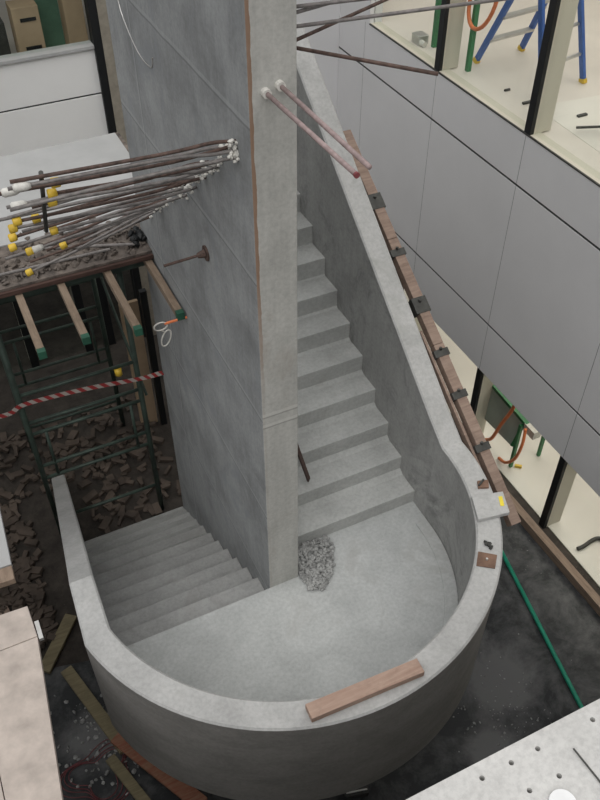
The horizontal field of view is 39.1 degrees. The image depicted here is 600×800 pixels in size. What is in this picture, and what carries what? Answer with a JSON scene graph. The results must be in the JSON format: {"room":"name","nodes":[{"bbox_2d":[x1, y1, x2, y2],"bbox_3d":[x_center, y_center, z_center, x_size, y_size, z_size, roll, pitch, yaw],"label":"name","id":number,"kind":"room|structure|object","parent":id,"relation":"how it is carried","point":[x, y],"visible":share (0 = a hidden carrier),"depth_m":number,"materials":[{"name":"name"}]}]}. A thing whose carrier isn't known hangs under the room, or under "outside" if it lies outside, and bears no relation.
{"room":"construction site","nodes":[
{"label":"construction site","id":0,"kind":"room"},
{"bbox_2d":[0,0,89,53],"bbox_3d":[-4.598,-3.982,9.476,9.300,0.260,3.450,-19,47,-18],"label":"floor","id":1,"kind":"structure","parent":0,"point":[4,16],"depth_m":9.59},
{"bbox_2d":[0,17,10,55],"bbox_3d":[-3.443,-3.634,8.653,0.860,0.389,0.250,-19,47,-18],"label":"board","id":2,"kind":"object","parent":1,"relation":"on","point":[4,44],"visible":0.69,"depth_m":8.68,"materials":[{"name":"metal"}]},
{"bbox_2d":[5,0,45,52],"bbox_3d":[-2.805,-3.791,8.692,0.270,0.559,0.256,-19,47,-18],"label":"cardboard box","id":3,"kind":"object","parent":1,"relation":"on","point":[24,18],"visible":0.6,"depth_m":8.55,"materials":[{"name":"beige cardboard"}]},
{"bbox_2d":[34,0,65,47],"bbox_3d":[-2.697,-4.091,8.941,0.260,0.639,0.250,-19,47,-18],"label":"board","id":4,"kind":"object","parent":1,"relation":"on","point":[49,13],"visible":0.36,"depth_m":8.91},
{"bbox_2d":[57,0,87,43],"bbox_3d":[-2.382,-4.021,8.834,0.200,0.689,0.250,-19,47,-18],"label":"cardboard box","id":5,"kind":"object","parent":1,"relation":"on","point":[71,11],"visible":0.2,"depth_m":8.78,"materials":[{"name":"beige cardboard"}]},
{"bbox_2d":[0,132,184,359],"bbox_3d":[-2.697,-1.032,6.575,3.540,0.210,2.794,-19,47,-18],"label":"wooden formwork","id":6,"kind":"object","parent":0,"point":[48,280],"visible":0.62,"depth_m":6.37,"materials":[{"name":"brown wood"}]},
{"bbox_2d":[0,248,110,275],"bbox_3d":[-1.873,-1.034,6.370,0.900,0.024,0.024,-17,47,-17],"label":"rod","id":7,"kind":"object","parent":6,"relation":"on","point":[106,249],"visible":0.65,"depth_m":6.38,"materials":[{"name":"brown metal"}]},
{"bbox_2d":[0,133,134,246],"bbox_3d":[-2.901,-1.537,6.933,3.300,0.011,1.480,-19,47,-18],"label":"concrete slab","id":8,"kind":"object","parent":6,"relation":"on","point":[106,148],"visible":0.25,"depth_m":7.46,"materials":[{"name":"grey concrete"}]},
{"bbox_2d":[0,217,145,284],"bbox_3d":[-1.988,-1.144,6.521,1.545,0.082,0.685,-19,47,-18],"label":"rubble","id":9,"kind":"object","parent":6,"relation":"on","point":[74,263],"visible":0.68,"depth_m":6.46,"materials":[{"name":"grey stone"}]},
{"bbox_2d":[44,243,134,249],"bbox_3d":[-1.619,-1.189,6.529,0.696,0.024,0.024,-3,44,-3],"label":"rod","id":10,"kind":"object","parent":9,"relation":"on","point":[114,244],"visible":0.69,"depth_m":6.53,"materials":[{"name":"grey metal"}]},
{"bbox_2d":[68,221,129,230],"bbox_3d":[-1.608,-1.382,6.712,0.514,0.024,0.024,-9,45,-9],"label":"rod","id":11,"kind":"object","parent":9,"relation":"on","point":[77,228],"visible":0.35,"depth_m":6.69,"materials":[{"name":"metal"}]},
{"bbox_2d":[128,225,146,247],"bbox_3d":[-1.282,-1.276,6.606,0.138,0.106,0.197,-27,50,-25],"label":"rag","id":12,"kind":"object","parent":6,"relation":"on","point":[136,236],"visible":1,"depth_m":6.57,"materials":[{"name":"fabric"}]},
{"bbox_2d":[0,0,339,156],"bbox_3d":[-3.732,-2.804,8.433,9.500,6.770,0.230,-19,47,-18],"label":"wall","id":13,"kind":"structure","parent":0,"point":[50,96],"depth_m":8.82,"materials":[{"name":"white paint"}]},
{"bbox_2d":[12,277,115,367],"bbox_3d":[-5.088,-0.343,9.970,6.520,1.100,0.250,-19,47,-18],"label":"window","id":14,"kind":"structure","parent":13,"relation":"in","point":[75,291],"depth_m":10.62,"materials":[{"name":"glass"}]},
{"bbox_2d":[84,0,156,336],"bbox_3d":[-4.960,-2.252,8.154,6.780,6.370,0.300,-19,47,-18],"label":"window","id":15,"kind":"structure","parent":13,"relation":"in","point":[96,10],"depth_m":8.85,"materials":[{"name":"black metal"}]},
{"bbox_2d":[106,0,297,589],"bbox_3d":[-0.640,-0.593,6.024,0.240,6.969,2.400,-19,47,-18],"label":"wall","id":16,"kind":"structure","parent":0,"point":[229,368],"depth_m":5.01,"materials":[{"name":"concrete"}]},
{"bbox_2d":[46,238,74,251],"bbox_3d":[-1.396,-1.201,5.951,0.808,0.184,0.042,-16,47,-16],"label":"rod","id":17,"kind":"object","parent":16,"relation":"attached to","point":[55,246],"visible":0.02,"depth_m":5.91,"materials":[{"name":"grey metal"}]},
{"bbox_2d":[5,203,168,259],"bbox_3d":[-1.389,-1.122,5.534,1.108,0.173,0.048,-17,47,-16],"label":"rod","id":18,"kind":"object","parent":16,"relation":"attached to","point":[166,204],"visible":0.38,"depth_m":5.56,"materials":[{"name":"grey metal"}]},
{"bbox_2d":[30,215,152,262],"bbox_3d":[-1.508,-1.177,6.128,0.934,0.180,0.045,-16,46,-16],"label":"rod","id":19,"kind":"object","parent":16,"relation":"attached to","point":[151,216],"visible":0.62,"depth_m":6.09,"materials":[{"name":"grey metal"}]},
{"bbox_2d":[8,188,175,251],"bbox_3d":[-1.273,-1.126,5.240,1.088,0.211,0.059,-17,47,-16],"label":"rod","id":20,"kind":"object","parent":16,"relation":"attached to","point":[12,247],"visible":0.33,"depth_m":5.19,"materials":[{"name":"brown metal"}]},
{"bbox_2d":[25,209,160,276],"bbox_3d":[-1.428,-1.107,5.849,0.997,0.336,0.062,-16,47,-16],"label":"rod","id":21,"kind":"object","parent":16,"relation":"attached to","point":[29,272],"visible":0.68,"depth_m":5.85,"materials":[{"name":"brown metal"}]},
{"bbox_2d":[8,184,185,242],"bbox_3d":[-1.179,-1.112,4.965,1.075,0.163,0.055,-16,47,-16],"label":"rod","id":22,"kind":"object","parent":16,"relation":"attached to","point":[13,237],"visible":0.35,"depth_m":4.88,"materials":[{"name":"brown metal"}]},
{"bbox_2d":[25,197,173,255],"bbox_3d":[-1.256,-1.104,5.348,0.983,0.199,0.051,-16,47,-16],"label":"rod","id":23,"kind":"object","parent":16,"relation":"attached to","point":[29,251],"visible":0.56,"depth_m":5.31,"materials":[{"name":"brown metal"}]},
{"bbox_2d":[0,175,199,221],"bbox_3d":[-1.083,-1.103,4.618,1.141,0.052,0.053,-17,47,-16],"label":"rod","id":24,"kind":"object","parent":16,"relation":"attached to","point":[190,177],"visible":0.52,"depth_m":4.61,"materials":[{"name":"brown metal"}]},
{"bbox_2d":[8,185,196,233],"bbox_3d":[-1.090,-1.079,4.742,1.076,0.063,0.053,-16,47,-16],"label":"rod","id":25,"kind":"object","parent":16,"relation":"attached to","point":[12,229],"visible":0.98,"depth_m":4.74,"materials":[{"name":"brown metal"}]},
{"bbox_2d":[83,221,124,240],"bbox_3d":[-1.332,-1.287,6.146,0.514,0.204,0.057,-16,47,-16],"label":"rod","id":26,"kind":"object","parent":16,"relation":"attached to","point":[110,227],"visible":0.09,"depth_m":6.15,"materials":[{"name":"grey metal"}]},
{"bbox_2d":[43,198,166,244],"bbox_3d":[-1.250,-1.158,5.443,0.886,0.191,0.051,-16,46,-15],"label":"rod","id":27,"kind":"object","parent":16,"relation":"attached to","point":[144,205],"visible":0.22,"depth_m":5.41,"materials":[{"name":"metal"}]},
{"bbox_2d":[7,168,203,219],"bbox_3d":[-1.008,-1.113,4.479,1.083,0.102,0.046,-17,47,-17],"label":"rod","id":28,"kind":"object","parent":16,"relation":"attached to","point":[59,203],"visible":0.16,"depth_m":4.38,"materials":[{"name":"metal"}]},
{"bbox_2d":[22,183,191,232],"bbox_3d":[-1.093,-1.107,4.854,1.013,0.102,0.058,-17,47,-17],"label":"rod","id":29,"kind":"object","parent":16,"relation":"attached to","point":[184,187],"visible":0.58,"depth_m":4.87,"materials":[{"name":"grey metal"}]},
{"bbox_2d":[12,174,206,226],"bbox_3d":[-1.007,-1.080,4.529,1.060,0.080,0.066,-16,47,-16],"label":"rod","id":30,"kind":"object","parent":16,"relation":"attached to","point":[17,221],"visible":0.98,"depth_m":4.52,"materials":[{"name":"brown metal"}]},
{"bbox_2d":[38,170,48,232],"bbox_3d":[-1.297,-0.991,4.279,0.024,0.615,0.499,-17,47,-17],"label":"bar","id":31,"kind":"object","parent":30,"relation":"attached to","point":[42,191],"visible":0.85,"depth_m":4.33,"materials":[{"name":"metal"}]},
{"bbox_2d":[59,200,159,249],"bbox_3d":[-1.260,-1.189,5.677,0.747,0.238,0.050,-16,46,-15],"label":"rod","id":32,"kind":"object","parent":16,"relation":"attached to","point":[63,245],"visible":0.36,"depth_m":5.65,"materials":[{"name":"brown metal"}]},
{"bbox_2d":[6,163,219,208],"bbox_3d":[-0.921,-1.078,4.257,1.095,0.062,0.048,-16,46,-16],"label":"rod","id":33,"kind":"object","parent":16,"relation":"attached to","point":[213,168],"visible":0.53,"depth_m":4.34,"materials":[{"name":"metal"}]},
{"bbox_2d":[31,175,194,223],"bbox_3d":[-1.028,-1.132,4.734,0.952,0.100,0.050,-16,47,-16],"label":"rod","id":34,"kind":"object","parent":16,"relation":"attached to","point":[35,221],"visible":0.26,"depth_m":4.71,"materials":[{"name":"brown metal"}]},
{"bbox_2d":[0,143,231,197],"bbox_3d":[-0.850,-1.085,3.981,1.134,0.053,0.056,-17,47,-16],"label":"rod","id":35,"kind":"object","parent":16,"relation":"attached to","point":[4,192],"visible":0.77,"depth_m":3.96,"materials":[{"name":"metal"}]},
{"bbox_2d":[57,187,179,227],"bbox_3d":[-1.094,-1.155,5.119,0.807,0.120,0.052,-17,47,-16],"label":"rod","id":36,"kind":"object","parent":16,"relation":"attached to","point":[98,214],"visible":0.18,"depth_m":5.08,"materials":[{"name":"grey metal"}]},
{"bbox_2d":[49,193,188,235],"bbox_3d":[-1.070,-1.117,5.038,0.851,0.109,0.058,-16,47,-16],"label":"rod","id":37,"kind":"object","parent":16,"relation":"attached to","point":[54,230],"visible":0.95,"depth_m":5.04,"materials":[{"name":"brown metal"}]},
{"bbox_2d":[77,207,161,249],"bbox_3d":[-1.237,-1.190,5.788,0.627,0.234,0.050,-16,46,-15],"label":"rod","id":38,"kind":"object","parent":16,"relation":"attached to","point":[158,208],"visible":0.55,"depth_m":5.78,"materials":[{"name":"grey metal"}]},
{"bbox_2d":[32,160,209,208],"bbox_3d":[-0.926,-1.138,4.423,0.964,0.088,0.054,-15,46,-15],"label":"rod","id":39,"kind":"object","parent":16,"relation":"attached to","point":[131,183],"visible":0.29,"depth_m":4.42,"materials":[{"name":"metal"}]},
{"bbox_2d":[7,144,237,192],"bbox_3d":[-0.789,-1.061,3.905,1.090,0.092,0.044,-16,47,-16],"label":"rod","id":40,"kind":"object","parent":16,"relation":"attached to","point":[22,186],"visible":0.99,"depth_m":3.87,"materials":[{"name":"metal"}]},
{"bbox_2d":[9,138,237,183],"bbox_3d":[-0.786,-1.090,3.882,1.066,0.049,0.052,-17,47,-17],"label":"rod","id":41,"kind":"object","parent":16,"relation":"attached to","point":[230,142],"visible":1,"depth_m":3.87,"materials":[{"name":"metal"}]},
{"bbox_2d":[9,153,239,211],"bbox_3d":[-0.799,-1.024,3.935,1.101,0.071,0.038,-16,47,-16],"label":"rod","id":42,"kind":"object","parent":16,"relation":"attached to","point":[235,160],"visible":1,"depth_m":3.92,"materials":[{"name":"brown metal"}]},
{"bbox_2d":[47,167,212,206],"bbox_3d":[-0.866,-1.113,4.390,0.885,0.054,0.054,-16,46,-16],"label":"rod","id":43,"kind":"object","parent":16,"relation":"attached to","point":[54,203],"visible":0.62,"depth_m":4.38,"materials":[{"name":"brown metal"}]},
{"bbox_2d":[46,156,222,197],"bbox_3d":[-0.804,-1.108,4.198,0.895,0.058,0.057,-16,47,-16],"label":"rod","id":44,"kind":"object","parent":16,"relation":"attached to","point":[51,192],"visible":0.51,"depth_m":4.13,"materials":[{"name":"brown metal"}]},
{"bbox_2d":[117,0,152,67],"bbox_3d":[-0.997,-2.236,5.064,0.007,0.318,0.666,-19,47,-18],"label":"wire","id":45,"kind":"object","parent":16,"relation":"attached to","point":[117,0],"visible":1,"depth_m":5.18,"materials":[{"name":"metal"}]},
{"bbox_2d":[50,144,224,188],"bbox_3d":[-0.773,-1.138,4.093,0.870,0.068,0.055,-16,46,-15],"label":"rod","id":46,"kind":"object","parent":16,"relation":"attached to","point":[209,147],"visible":0.31,"depth_m":4.15,"materials":[{"name":"brown metal"}]},
{"bbox_2d":[164,316,186,324],"bbox_3d":[-0.904,-0.579,6.144,0.172,0.034,0.020,-15,46,-15],"label":"pin","id":47,"kind":"object","parent":16,"relation":"attached to","point":[174,320],"visible":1,"depth_m":6.13,"materials":[{"name":"orange metal"}]},
{"bbox_2d":[153,322,171,346],"bbox_3d":[-1.002,-0.481,6.185,0.132,0.235,0.012,-19,47,-18],"label":"rope loop","id":48,"kind":"object","parent":47,"relation":"hanging from","point":[155,325],"visible":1,"depth_m":6.18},
{"bbox_2d":[163,245,208,266],"bbox_3d":[-0.688,-0.852,5.088,0.272,0.099,0.099,-19,47,-18],"label":"rod","id":49,"kind":"object","parent":16,"relation":"attached to","point":[203,253],"visible":1,"depth_m":5.10,"materials":[{"name":"brown metal"}]},
{"bbox_2d":[260,87,359,178],"bbox_3d":[0.027,-1.110,3.477,0.044,0.044,0.813,-19,48,-19],"label":"rod","id":50,"kind":"object","parent":16,"relation":"attached to","point":[265,92],"visible":1,"depth_m":3.46,"materials":[{"name":"metal"}]},
{"bbox_2d":[296,5,327,13],"bbox_3d":[0.201,-1.761,3.703,0.550,0.031,0.017,-26,50,-24],"label":"rod","id":51,"kind":"object","parent":16,"relation":"attached to","point":[302,10],"visible":0.38,"depth_m":3.62,"materials":[{"name":"grey metal"}]},
{"bbox_2d":[275,79,371,169],"bbox_3d":[0.082,-1.147,3.487,0.047,0.044,0.800,-19,47,-18],"label":"rod","id":52,"kind":"object","parent":16,"relation":"attached to","point":[280,85],"visible":1,"depth_m":3.47,"materials":[{"name":"metal"}]},
{"bbox_2d":[296,0,367,8],"bbox_3d":[0.425,-1.760,3.671,0.940,0.027,0.017,-11,45,-11],"label":"rod","id":53,"kind":"object","parent":16,"relation":"attached to","point":[331,2],"visible":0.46,"depth_m":3.60,"materials":[{"name":"grey metal"}]},
{"bbox_2d":[297,0,387,41],"bbox_3d":[0.587,-2.053,4.178,0.017,0.017,1.861,31,52,28],"label":"rod","id":54,"kind":"object","parent":16,"relation":"attached to","point":[370,6],"visible":0.73,"depth_m":3.85,"materials":[{"name":"metal"}]},
{"bbox_2d":[297,46,438,75],"bbox_3d":[0.275,-1.438,3.581,0.650,0.021,0.017,19,47,18],"label":"rod","id":55,"kind":"object","parent":16,"relation":"attached to","point":[391,65],"visible":1,"depth_m":3.57,"materials":[{"name":"brown metal"}]},
{"bbox_2d":[297,0,506,27],"bbox_3d":[0.812,-1.800,3.824,1.756,0.023,0.017,-13,46,-13],"label":"rod","id":56,"kind":"object","parent":16,"relation":"attached to","point":[476,2],"visible":1,"depth_m":3.72,"materials":[{"name":"grey metal"}]},
{"bbox_2d":[0,270,599,666],"bbox_3d":[1.375,1.059,9.457,21.000,0.212,21.000,-19,47,-18],"label":"floor","id":57,"kind":"structure","parent":0,"point":[64,343],"depth_m":9.69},
{"bbox_2d":[42,614,76,673],"bbox_3d":[-2.289,2.299,7.995,0.120,0.035,0.604,9,45,9],"label":"board","id":58,"kind":"object","parent":57,"relation":"on","point":[68,621],"visible":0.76,"depth_m":7.98,"materials":[{"name":"brown wood"}]},
{"bbox_2d":[0,279,125,452],"bbox_3d":[-2.588,-0.749,8.749,1.115,3.382,0.050,-19,47,-18],"label":"scaffold","id":59,"kind":"object","parent":57,"relation":"on","point":[100,317],"visible":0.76,"depth_m":9.05,"materials":[{"name":"metal"}]},
{"bbox_2d":[0,272,163,539],"bbox_3d":[-1.976,0.138,7.840,1.115,3.382,0.070,-19,47,-18],"label":"scaffold","id":60,"kind":"object","parent":57,"relation":"on","point":[117,369],"visible":0.92,"depth_m":7.90,"materials":[{"name":"green metal"}]},
{"bbox_2d":[0,354,25,431],"bbox_3d":[-2.775,-0.355,7.915,0.028,0.675,1.342,-19,47,-18],"label":"brace","id":61,"kind":"object","parent":60,"relation":"attached to","point":[0,354],"visible":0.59,"depth_m":7.84,"materials":[{"name":"metal"}]},
{"bbox_2d":[0,371,163,418],"bbox_3d":[-2.078,-0.026,7.549,1.757,0.160,0.108,-16,47,-16],"label":"barrier tape","id":62,"kind":"object","parent":60,"relation":"attached to","point":[159,373],"visible":1,"depth_m":7.57,"materials":[{"name":"plastic"}]},
{"bbox_2d":[100,277,147,395],"bbox_3d":[-1.752,-0.699,8.267,0.028,0.675,1.342,-19,47,-18],"label":"brace","id":63,"kind":"object","parent":60,"relation":"attached to","point":[101,278],"visible":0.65,"depth_m":8.28,"materials":[{"name":"green metal"}]},
{"bbox_2d":[0,393,181,650],"bbox_3d":[-2.452,1.208,9.113,2.541,0.121,3.110,-19,47,-18],"label":"rubble","id":64,"kind":"object","parent":57,"relation":"on","point":[25,571],"visible":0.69,"depth_m":9.32,"materials":[{"name":"brown stone"}]},
{"bbox_2d":[118,299,157,422],"bbox_3d":[-1.803,-0.375,9.487,0.200,1.819,0.040,-19,47,-18],"label":"board","id":65,"kind":"object","parent":57,"relation":"on","point":[139,341],"visible":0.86,"depth_m":9.46,"materials":[{"name":"wood"}]},
{"bbox_2d":[138,288,166,424],"bbox_3d":[-1.633,-0.431,9.438,0.070,1.969,0.060,-19,47,-18],"label":"post","id":66,"kind":"object","parent":57,"relation":"on","point":[142,292],"visible":1,"depth_m":9.30,"materials":[{"name":"metal"}]},
{"bbox_2d":[51,22,502,799],"bbox_3d":[-0.485,0.445,6.524,2.980,4.784,4.696,-19,47,-18],"label":"concrete staircase","id":67,"kind":"structure","parent":57,"relation":"on","point":[209,674],"depth_m":6.34,"materials":[{"name":"grey concrete"}]},
{"bbox_2d":[298,445,309,481],"bbox_3d":[-0.024,0.343,6.165,0.014,1.237,0.486,18,47,17],"label":"timber lath","id":68,"kind":"object","parent":67,"relation":"on","point":[300,456],"visible":0.36,"depth_m":6.45,"materials":[{"name":"brown wood"}]},
{"bbox_2d":[298,535,335,590],"bbox_3d":[0.149,1.264,6.541,0.377,0.067,0.459,-19,47,-18],"label":"gravel","id":69,"kind":"object","parent":67,"relation":"on","point":[314,579],"visible":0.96,"depth_m":6.53,"materials":[{"name":"grey gravel"}]},
{"bbox_2d":[305,658,423,721],"bbox_3d":[0.376,1.661,4.844,0.716,0.050,0.095,-17,47,-16],"label":"plank","id":70,"kind":"object","parent":67,"relation":"on","point":[320,708],"visible":1,"depth_m":4.82,"materials":[{"name":"brown wood"}]},
{"bbox_2d":[343,130,520,526],"bbox_3d":[0.947,0.206,7.250,0.148,4.115,2.838,-19,47,-18],"label":"wooden plank","id":71,"kind":"object","parent":67,"relation":"attached to","point":[470,431],"visible":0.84,"depth_m":6.38,"materials":[{"name":"wood"}]},
{"bbox_2d":[477,479,488,488],"bbox_3d":[1.292,0.589,5.957,0.085,0.032,0.070,-1,44,-1],"label":"fitting","id":72,"kind":"object","parent":67,"relation":"on","point":[482,484],"visible":1,"depth_m":5.95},
{"bbox_2d":[476,551,496,568],"bbox_3d":[1.218,1.040,5.501,0.126,0.024,0.114,9,45,9],"label":"steel plate","id":73,"kind":"object","parent":67,"relation":"attached to","point":[487,560],"visible":1,"depth_m":5.50,"materials":[{"name":"metal"}]},
{"bbox_2d":[484,540,492,549],"bbox_3d":[1.250,0.956,5.586,0.048,0.033,0.081,-29,51,-27],"label":"lump","id":74,"kind":"object","parent":67,"relation":"on","point":[486,543],"visible":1,"depth_m":5.58,"materials":[{"name":"metal"}]},
{"bbox_2d":[471,492,509,521],"bbox_3d":[1.309,0.732,5.806,0.249,0.038,0.205,-7,45,-7],"label":"block","id":75,"kind":"object","parent":67,"relation":"on","point":[489,506],"visible":1,"depth_m":5.79,"materials":[{"name":"concrete"}]},
{"bbox_2d":[44,460,599,799],"bbox_3d":[0.499,3.148,7.108,5.900,0.102,5.100,-19,47,-18],"label":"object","id":76,"kind":"object","parent":57,"relation":"on","point":[571,625],"depth_m":7.67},
{"bbox_2d":[0,509,15,587],"bbox_3d":[-2.390,1.961,6.411,0.980,2.763,0.900,-19,47,-18],"label":"work platform","id":77,"kind":"object","parent":76,"relation":"on","point":[7,577],"visible":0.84,"depth_m":5.38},
{"bbox_2d":[0,606,63,799],"bbox_3d":[-1.548,3.163,5.180,1.005,2.763,2.570,-19,47,-18],"label":"concrete slab","id":78,"kind":"object","parent":76,"relation":"on","point":[29,768],"visible":1,"depth_m":4.65,"materials":[{"name":"beige concrete"}]},
{"bbox_2d":[106,754,150,799],"bbox_3d":[-1.242,3.338,6.937,0.090,0.045,1.104,-34,53,-30],"label":"board","id":79,"kind":"object","parent":76,"relation":"on","point":[113,762],"visible":1,"depth_m":7.08,"materials":[{"name":"brown wood"}]},
{"bbox_2d":[50,633,548,794],"bbox_3d":[0.273,2.835,7.485,5.161,0.054,1.928,-8,45,-8],"label":"ground grit","id":80,"kind":"structure","parent":76,"relation":"on","point":[82,721],"depth_m":7.33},
{"bbox_2d":[61,665,122,754],"bbox_3d":[-1.827,2.749,7.527,0.110,0.040,0.997,-32,52,-28],"label":"board","id":81,"kind":"object","parent":80,"relation":"on","point":[70,675],"visible":0.82,"depth_m":7.55,"materials":[{"name":"brown wood"}]},
{"bbox_2d":[110,733,206,799],"bbox_3d":[-1.196,3.108,7.109,0.980,0.035,0.130,27,50,25],"label":"board","id":82,"kind":"object","parent":81,"relation":"on","point":[180,789],"visible":0.68,"depth_m":7.06,"materials":[{"name":"brown wood"}]},
{"bbox_2d":[502,551,583,708],"bbox_3d":[2.462,2.598,7.703,0.041,0.041,3.734,-10,45,-10],"label":"pipe","id":83,"kind":"object","parent":76,"relation":"on","point":[574,693],"visible":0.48,"depth_m":8.06,"materials":[{"name":"green metal"}]},
{"bbox_2d":[508,491,599,615],"bbox_3d":[3.162,2.345,7.920,0.085,0.110,4.250,-19,47,-19],"label":"edge timber","id":84,"kind":"object","parent":76,"relation":"on","point":[583,587],"visible":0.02,"depth_m":8.62,"materials":[{"name":"brown wood"}]},
{"bbox_2d":[485,405,514,440],"bbox_3d":[2.220,0.187,9.357,0.058,1.144,0.396,-15,46,-15],"label":"hose","id":85,"kind":"object","parent":57,"relation":"on","point":[512,409],"visible":0.76,"depth_m":9.35,"materials":[{"name":"orange rubber"}]},
{"bbox_2d":[497,428,526,463],"bbox_3d":[2.346,0.512,9.335,0.087,0.728,0.326,-19,47,-18],"label":"hose","id":86,"kind":"object","parent":57,"relation":"on","point":[516,456],"visible":1,"depth_m":9.20,"materials":[{"name":"orange rubber"}]},
{"bbox_2d":[485,385,544,467],"bbox_3d":[2.461,0.254,9.551,0.432,0.807,0.891,-19,47,-18],"label":"trolley","id":87,"kind":"object","parent":57,"relation":"on","point":[498,407],"visible":0.51,"depth_m":9.40,"materials":[{"name":"green metal"}]},
{"bbox_2d":[576,536,599,550],"bbox_3d":[3.340,1.403,8.920,1.002,0.044,0.115,-19,47,-18],"label":"cable","id":88,"kind":"object","parent":57,"relation":"on","point":[596,538],"visible":1,"depth_m":8.81,"materials":[{"name":"rubber"}]},
{"bbox_2d":[337,0,599,496],"bbox_3d":[2.506,-1.669,6.483,0.154,5.670,9.220,-19,47,-18],"label":"wall","id":89,"kind":"structure","parent":0,"point":[497,224],"depth_m":8.26,"materials":[{"name":"metal"}]},
{"bbox_2d":[414,317,576,528],"bbox_3d":[2.572,0.778,8.823,0.225,1.100,9.100,-19,47,-18],"label":"window","id":90,"kind":"structure","parent":89,"relation":"in","point":[564,476],"depth_m":8.89,"materials":[{"name":"metal"}]},
{"bbox_2d":[434,0,578,134],"bbox_3d":[2.697,-2.296,5.457,0.225,2.538,8.520,-19,47,-18],"label":"window","id":91,"kind":"structure","parent":89,"relation":"in","point":[561,14],"depth_m":7.03,"materials":[{"name":"metal"}]},
{"bbox_2d":[374,0,599,172],"bbox_3d":[6.543,-3.371,8.606,9.530,0.300,21.000,-19,47,-18],"label":"floor","id":92,"kind":"structure","parent":0,"point":[502,66],"depth_m":8.43,"materials":[{"name":"beige concrete"}]},
{"bbox_2d":[411,31,428,47],"bbox_3d":[1.249,-3.697,8.660,0.120,0.090,0.210,-19,47,-18],"label":"junction box","id":93,"kind":"object","parent":92,"relation":"on","point":[420,38],"visible":1,"depth_m":8.64,"materials":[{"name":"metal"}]},
{"bbox_2d":[431,0,441,47],"bbox_3d":[1.367,-4.448,7.812,0.044,2.349,0.044,-19,47,-18],"label":"post","id":94,"kind":"object","parent":92,"relation":"on","point":[438,2],"visible":0.8,"depth_m":8.47,"materials":[{"name":"metal"}]},
{"bbox_2d":[465,0,479,71],"bbox_3d":[1.630,-4.040,7.394,0.044,2.349,0.044,-19,47,-18],"label":"post","id":95,"kind":"object","parent":92,"relation":"on","point":[476,8],"visible":1,"depth_m":7.99,"materials":[{"name":"metal"}]},
{"bbox_2d":[467,0,497,30],"bbox_3d":[1.650,-3.612,7.593,0.038,0.628,0.437,-19,47,-18],"label":"loop","id":96,"kind":"object","parent":95,"relation":"hanging from","point":[495,4],"visible":0.95,"depth_m":7.75,"materials":[{"name":"orange plastic"}]},
{"bbox_2d":[473,0,586,83],"bbox_3d":[2.227,-3.554,7.773,0.642,1.156,1.044,-22,49,-21],"label":"step ladder","id":97,"kind":"object","parent":92,"relation":"on","point":[539,17],"visible":0.77,"depth_m":7.91,"materials":[{"name":"blue metal"}]},
{"bbox_2d":[553,95,599,151],"bbox_3d":[2.876,-2.383,7.377,1.100,0.002,1.350,-19,47,-18],"label":"sheet","id":98,"kind":"object","parent":92,"relation":"on","point":[565,113],"visible":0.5,"depth_m":7.50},
{"bbox_2d":[576,113,587,117],"bbox_3d":[2.510,-2.534,7.518,0.100,0.017,0.030,-19,47,-18],"label":"scrap","id":99,"kind":"object","parent":98,"relation":"on","point":[581,114],"visible":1,"depth_m":7.51,"materials":[{"name":"metal"}]},
{"bbox_2d":[576,125,599,128],"bbox_3d":[2.695,-2.456,7.082,0.564,0.500,0.363,-19,47,-18],"label":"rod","id":100,"kind":"object","parent":98,"relation":"on","point":[595,126],"visible":1,"depth_m":7.24,"materials":[{"name":"metal"}]},
{"bbox_2d":[406,699,599,799],"bbox_3d":[1.840,2.748,2.210,6.320,0.220,4.125,-19,47,-18],"label":"floor slab","id":101,"kind":"structure","parent":0,"point":[545,761],"depth_m":3.36,"materials":[{"name":"concrete"}]},
{"bbox_2d":[548,789,575,799],"bbox_3d":[1.013,1.558,3.256,0.111,0.019,0.111,-19,47,-18],"label":"lid","id":102,"kind":"object","parent":101,"relation":"on","point":[559,794],"visible":1,"depth_m":3.27,"materials":[{"name":"plastic"}]},
{"bbox_2d":[573,748,599,781],"bbox_3d":[1.149,1.463,3.356,0.008,0.014,0.181,-22,49,-21],"label":"pin","id":103,"kind":"object","parent":101,"relation":"on","point":[576,752],"visible":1,"depth_m":3.36,"materials":[{"name":"grey metal"}]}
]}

